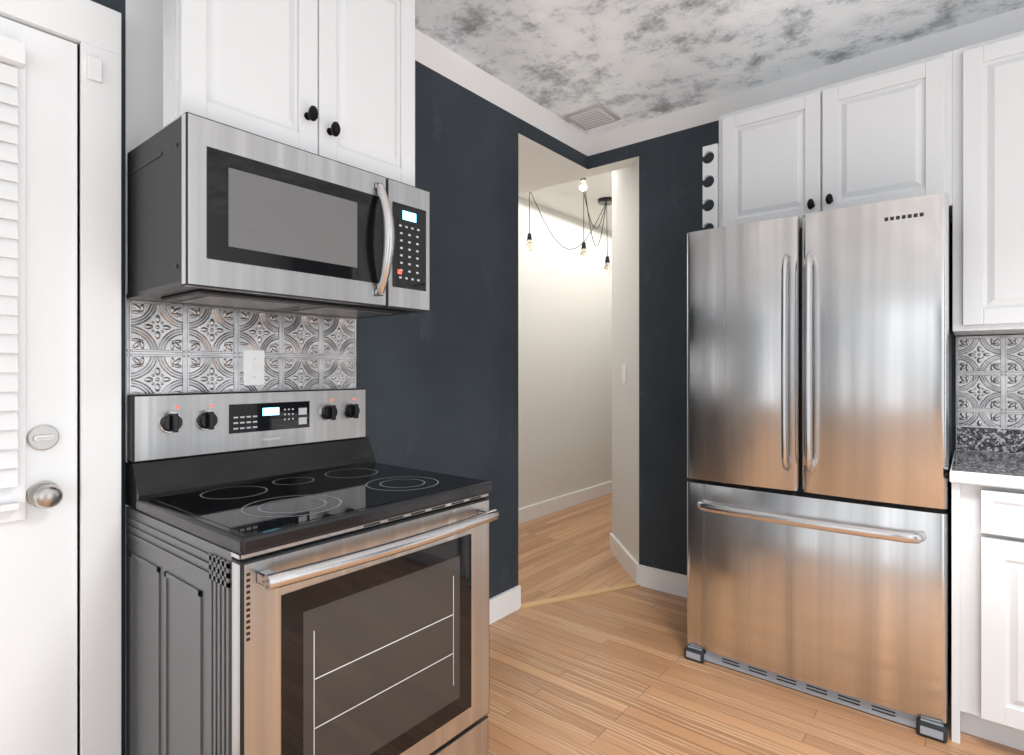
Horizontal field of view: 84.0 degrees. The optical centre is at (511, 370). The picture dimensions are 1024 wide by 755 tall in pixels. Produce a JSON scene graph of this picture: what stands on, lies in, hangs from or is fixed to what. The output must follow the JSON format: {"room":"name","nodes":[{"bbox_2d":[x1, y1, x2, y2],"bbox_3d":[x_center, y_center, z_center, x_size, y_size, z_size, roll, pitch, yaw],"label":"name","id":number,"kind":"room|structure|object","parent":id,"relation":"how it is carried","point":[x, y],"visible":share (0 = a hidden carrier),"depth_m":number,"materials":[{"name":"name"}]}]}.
{"room":"kitchen","nodes":[
{"label":"kitchen","id":0,"kind":"room"},
{"bbox_2d":[91,0,517,754],"bbox_3d":[-1.681,-0.085,0.911,0.120,2.610,5.300,0,0,39],"label":"wall","id":1,"kind":"structure","parent":0,"point":[439,382],"depth_m":2.54,"materials":[{"name":"blue"}]},
{"bbox_2d":[0,0,120,754],"bbox_3d":[-1.388,0.131,1.095,0.100,2.178,1.096,0,0,39],"label":"entry door","id":2,"kind":"structure","parent":1,"relation":"in","point":[60,377],"depth_m":1.44,"materials":[{"name":"white"}]},
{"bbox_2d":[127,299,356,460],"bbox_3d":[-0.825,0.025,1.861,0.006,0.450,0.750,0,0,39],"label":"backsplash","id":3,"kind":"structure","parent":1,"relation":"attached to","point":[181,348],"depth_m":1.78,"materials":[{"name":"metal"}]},
{"bbox_2d":[243,350,264,385],"bbox_3d":[-0.835,-0.010,1.845,0.012,0.116,0.070,0,0,39],"label":"electrical outlet","id":4,"kind":"object","parent":3,"relation":"attached to","point":[254,367],"visible":1,"depth_m":1.84,"materials":[{"name":"white plastic"}]},
{"bbox_2d":[163,0,414,186],"bbox_3d":[-0.676,-0.996,1.732,0.399,0.785,0.743,0,0,39],"label":"upper cabinet","id":5,"kind":"object","parent":1,"relation":"attached to","point":[333,79],"visible":0.71,"depth_m":1.60,"materials":[{"name":"white paint"}]},
{"bbox_2d":[126,112,429,317],"bbox_3d":[-0.639,-0.394,1.710,0.465,0.412,0.760,0,0,39],"label":"over-the-range microwave","id":6,"kind":"object","parent":5,"relation":"attached to","point":[221,214],"visible":1,"depth_m":1.50,"materials":[{"name":"grey metal"}]},
{"bbox_2d":[415,29,590,155],"bbox_3d":[-1.397,-1.347,1.119,0.060,0.085,5.980,0,0,39],"label":"crown molding","id":7,"kind":"structure","parent":1,"relation":"attached to","point":[434,55],"depth_m":2.74,"materials":[{"name":"white"}]},
{"bbox_2d":[489,481,951,666],"bbox_3d":[1.129,1.163,3.667,2.780,0.115,5.280,0,0,39],"label":"baseboard","id":8,"kind":"structure","parent":1,"relation":"attached to","point":[505,603],"depth_m":3.25,"materials":[{"name":"white wood"}]},
{"bbox_2d":[518,148,611,231],"bbox_3d":[0.670,-1.357,4.038,1.600,0.265,5.520,0,0,39],"label":"ceiling","id":9,"kind":"structure","parent":0,"point":[550,186],"depth_m":4.36,"materials":[{"name":"white paint"}]},
{"bbox_2d":[525,178,611,272],"bbox_3d":[0.528,-1.082,4.378,0.572,0.616,0.810,0,0,39],"label":"pendant lights","id":10,"kind":"object","parent":9,"relation":"hanging from","point":[604,201],"visible":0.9,"depth_m":4.37,"materials":[{"name":"black plastic"}]},
{"bbox_2d":[518,157,638,563],"bbox_3d":[0.557,-0.085,4.130,1.548,2.610,5.520,0,0,39],"label":"wall","id":11,"kind":"structure","parent":0,"point":[578,348],"depth_m":4.82,"materials":[{"name":"white paint"}]},
{"bbox_2d":[622,365,625,382],"bbox_3d":[0.700,0.020,3.546,0.051,0.116,0.054,0,0,39],"label":"hall light switch","id":12,"kind":"object","parent":11,"relation":"attached to","point":[623,373],"visible":1,"depth_m":3.54,"materials":[{"name":"white plastic"}]},
{"bbox_2d":[518,118,638,178],"bbox_3d":[0.370,-1.308,3.174,0.460,0.165,0.800,0,0,39],"label":"wall","id":13,"kind":"structure","parent":0,"point":[539,143],"depth_m":3.30,"materials":[{"name":"blue"}]},
{"bbox_2d":[415,0,1023,135],"bbox_3d":[0.211,-1.440,-0.184,4.200,0.100,5.980,0,0,39],"label":"ceiling","id":14,"kind":"structure","parent":0,"point":[628,62],"depth_m":2.39,"materials":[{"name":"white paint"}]},
{"bbox_2d":[563,103,620,130],"bbox_3d":[0.438,-1.380,3.107,0.230,0.018,0.230,0,0,39],"label":"ceiling vent","id":15,"kind":"object","parent":14,"relation":"in","point":[593,116],"visible":0.96,"depth_m":3.08,"materials":[{"name":"silver metal"}]},
{"bbox_2d":[487,493,1023,754],"bbox_3d":[0.782,1.242,1.554,5.500,0.057,9.400,0,0,39],"label":"floor","id":16,"kind":"structure","parent":0,"point":[617,672],"depth_m":2.19,"materials":[{"name":"brown wood"}]},
{"bbox_2d":[126,388,498,754],"bbox_3d":[-0.534,0.642,1.625,0.748,1.155,0.768,0,0,39],"label":"range","id":17,"kind":"object","parent":16,"relation":"on","point":[306,574],"visible":1,"depth_m":1.44,"materials":[{"name":"silver metal"}]},
{"bbox_2d":[684,193,951,742],"bbox_3d":[1.250,0.316,2.351,0.890,1.808,0.683,0,0,39],"label":"fridge","id":18,"kind":"object","parent":16,"relation":"on","point":[819,452],"visible":0.98,"depth_m":2.08,"materials":[{"name":"grey metal"}]},
{"bbox_2d":[950,425,1023,750],"bbox_3d":[1.997,0.723,1.801,0.954,0.995,0.635,0,0,39],"label":"base cabinet","id":19,"kind":"object","parent":16,"relation":"on","point":[987,474],"depth_m":1.83,"materials":[{"name":"white paint"}]},
{"bbox_2d":[639,120,1023,574],"bbox_3d":[2.263,-0.085,2.079,3.860,2.610,0.120,0,0,39],"label":"wall","id":20,"kind":"structure","parent":0,"point":[672,183],"depth_m":3.14,"materials":[{"name":"blue"}]},
{"bbox_2d":[591,7,1023,154],"bbox_3d":[2.097,-1.347,2.097,4.140,0.085,0.060,0,0,39],"label":"crown molding","id":21,"kind":"structure","parent":20,"relation":"attached to","point":[1011,22],"depth_m":2.64,"materials":[{"name":"white"}]},
{"bbox_2d":[703,49,958,227],"bbox_3d":[1.360,-0.895,2.507,0.925,0.570,0.348,0,0,39],"label":"upper cabinet","id":22,"kind":"object","parent":20,"relation":"attached to","point":[951,123],"depth_m":2.30,"materials":[{"name":"white paint"}]},
{"bbox_2d":[949,31,1023,335],"bbox_3d":[1.931,-0.663,2.044,0.546,1.035,0.348,0,0,39],"label":"upper cabinet","id":23,"kind":"object","parent":20,"relation":"attached to","point":[988,220],"depth_m":2.02,"materials":[{"name":"white paint"}]},
{"bbox_2d":[956,335,1023,428],"bbox_3d":[2.196,0.043,2.042,0.950,0.365,0.006,0,0,39],"label":"backsplash","id":24,"kind":"structure","parent":20,"relation":"attached to","point":[989,381],"depth_m":2.27,"materials":[{"name":"metal"}]}
]}

